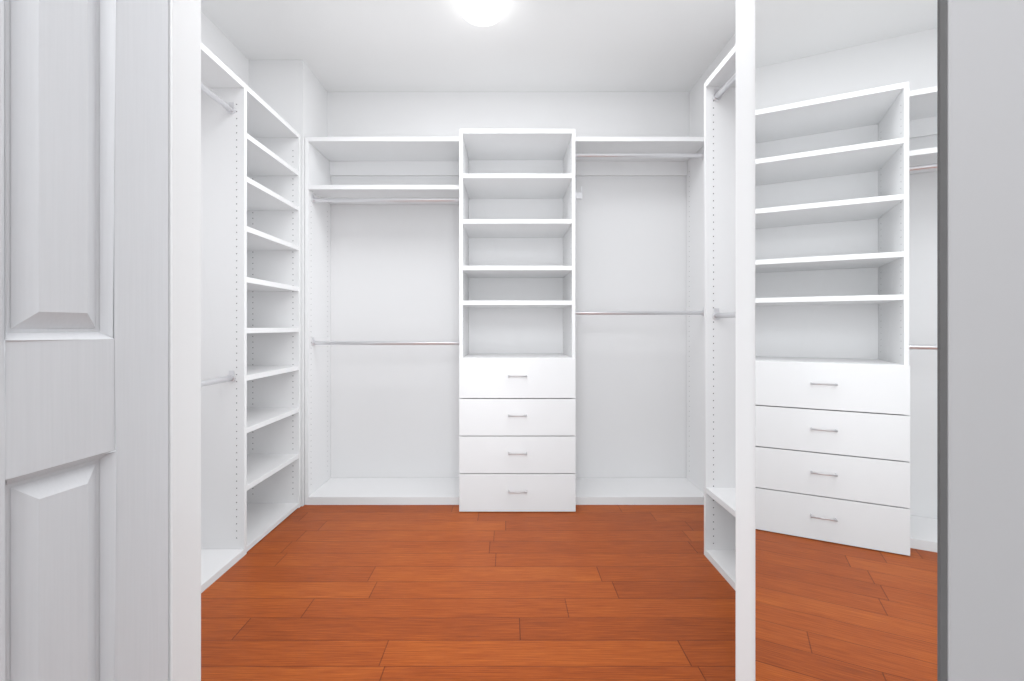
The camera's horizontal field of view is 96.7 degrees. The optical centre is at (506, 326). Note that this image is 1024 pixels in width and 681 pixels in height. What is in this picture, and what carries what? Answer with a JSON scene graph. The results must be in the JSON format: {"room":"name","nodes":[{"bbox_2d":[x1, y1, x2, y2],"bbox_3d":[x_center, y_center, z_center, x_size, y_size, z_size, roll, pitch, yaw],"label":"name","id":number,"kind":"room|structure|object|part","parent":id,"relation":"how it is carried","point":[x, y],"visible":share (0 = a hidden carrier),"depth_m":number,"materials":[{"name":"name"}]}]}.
{"room":"walk-in closet","nodes":[
{"label":"walk-in closet","id":0,"kind":"room"},
{"bbox_2d":[201,11,248,86],"bbox_3d":[-1.542,-0.252,0.775,0.120,2.564,4.390,0,0,0],"label":"wall","id":1,"kind":"structure","parent":0,"point":[222,47],"depth_m":2.39,"materials":[{"name":"paint"}]},
{"bbox_2d":[249,60,326,505],"bbox_3d":[-1.327,-0.252,2.792,0.310,2.564,0.356,0,0,0],"label":"wall","id":2,"kind":"structure","parent":0,"point":[293,93],"depth_m":2.61,"materials":[{"name":"paint"}]},
{"bbox_2d":[201,505,735,680],"bbox_3d":[-0.146,1.080,0.835,2.912,0.100,4.510,0,0,0],"label":"floor","id":3,"kind":"structure","parent":0,"point":[451,593],"depth_m":1.72,"materials":[{"name":"brown wood"}]},
{"bbox_2d":[201,43,300,592],"bbox_3d":[-1.331,-0.035,1.903,0.298,2.132,1.407,0,0,0],"label":"closet","id":4,"kind":"object","parent":3,"relation":"on","point":[250,318],"visible":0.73,"depth_m":2.06,"materials":[{"name":"white laminate"}]},
{"bbox_2d":[305,137,458,504],"bbox_3d":[-0.718,-0.035,2.802,0.901,2.132,0.335,0,0,0],"label":"closet","id":5,"kind":"object","parent":3,"relation":"on","point":[326,158],"visible":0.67,"depth_m":2.75,"materials":[{"name":"white laminate"}]},
{"bbox_2d":[459,129,575,511],"bbox_3d":[0.058,-0.040,2.733,0.650,2.141,0.471,0,0,0],"label":"shelf","id":6,"kind":"object","parent":3,"relation":"on","point":[517,405],"visible":1,"depth_m":2.56,"materials":[{"name":"white laminate"}]},
{"bbox_3d":[0.058,0.591,2.513,0.104,0.646,0.030,0,0,0],"label":"handle","id":7,"kind":"part","parent":6,"relation":"part of","materials":[{"name":"silver metal"}]},
{"bbox_2d":[575,137,703,504],"bbox_3d":[0.786,-0.035,2.777,0.803,2.132,0.385,0,0,0],"label":"closet","id":8,"kind":"object","parent":3,"relation":"on","point":[639,156],"visible":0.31,"depth_m":2.79,"materials":[{"name":"white laminate"}]},
{"bbox_2d":[704,45,735,590],"bbox_3d":[1.040,-0.035,1.605,0.297,2.132,0.910,0,0,0],"label":"closet","id":9,"kind":"object","parent":3,"relation":"on","point":[720,318],"visible":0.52,"depth_m":2.04,"materials":[{"name":"white laminate"}]},
{"bbox_2d":[201,0,735,91],"bbox_3d":[-0.146,-1.584,0.835,2.912,0.100,4.510,0,0,0],"label":"ceiling","id":10,"kind":"structure","parent":0,"point":[519,46],"depth_m":2.45,"materials":[{"name":"white paint"}]},
{"bbox_2d":[457,0,507,25],"bbox_3d":[-0.116,-1.494,2.150,0.244,0.080,0.244,0,0,0],"label":"ceiling light","id":11,"kind":"object","parent":10,"relation":"attached to","point":[482,12],"visible":0.98,"depth_m":2.12,"materials":[{"name":"white glass"}]},
{"bbox_2d":[327,92,688,477],"bbox_3d":[-0.146,-0.252,3.030,2.912,2.564,0.120,0,0,0],"label":"wall","id":12,"kind":"structure","parent":0,"point":[394,277],"depth_m":2.97,"materials":[{"name":"paint"}]},
{"bbox_2d":[689,32,735,136],"bbox_3d":[1.250,-0.252,1.895,0.120,2.564,2.150,0,0,0],"label":"wall","id":13,"kind":"structure","parent":0,"point":[696,110],"depth_m":2.80,"materials":[{"name":"paint"}]},
{"bbox_3d":[-0.070,-1.280,0.788,0.998,0.508,0.065,0,0,0],"label":"wall","id":14,"kind":"structure","parent":0,"visible":0},
{"bbox_2d":[168,0,754,680],"bbox_3d":[-0.070,0.002,0.787,1.001,2.056,0.073,0,0,0],"label":"door frame","id":15,"kind":"structure","parent":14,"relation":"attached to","point":[184,340],"depth_m":0.78,"materials":[{"name":"white paint"}]},
{"bbox_2d":[0,0,167,680],"bbox_3d":[-0.611,0.018,0.490,0.039,2.019,0.525,0,0,8],"label":"door","id":16,"kind":"structure","parent":15,"relation":"attached to","point":[83,340],"depth_m":0.62,"materials":[{"name":"paint"}]},
{"bbox_2d":[755,0,1023,680],"bbox_3d":[0.384,0.018,0.530,0.054,2.016,0.440,0,0,13],"label":"mirror door","id":17,"kind":"structure","parent":15,"relation":"attached to","point":[889,340],"depth_m":0.38,"materials":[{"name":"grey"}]}
]}

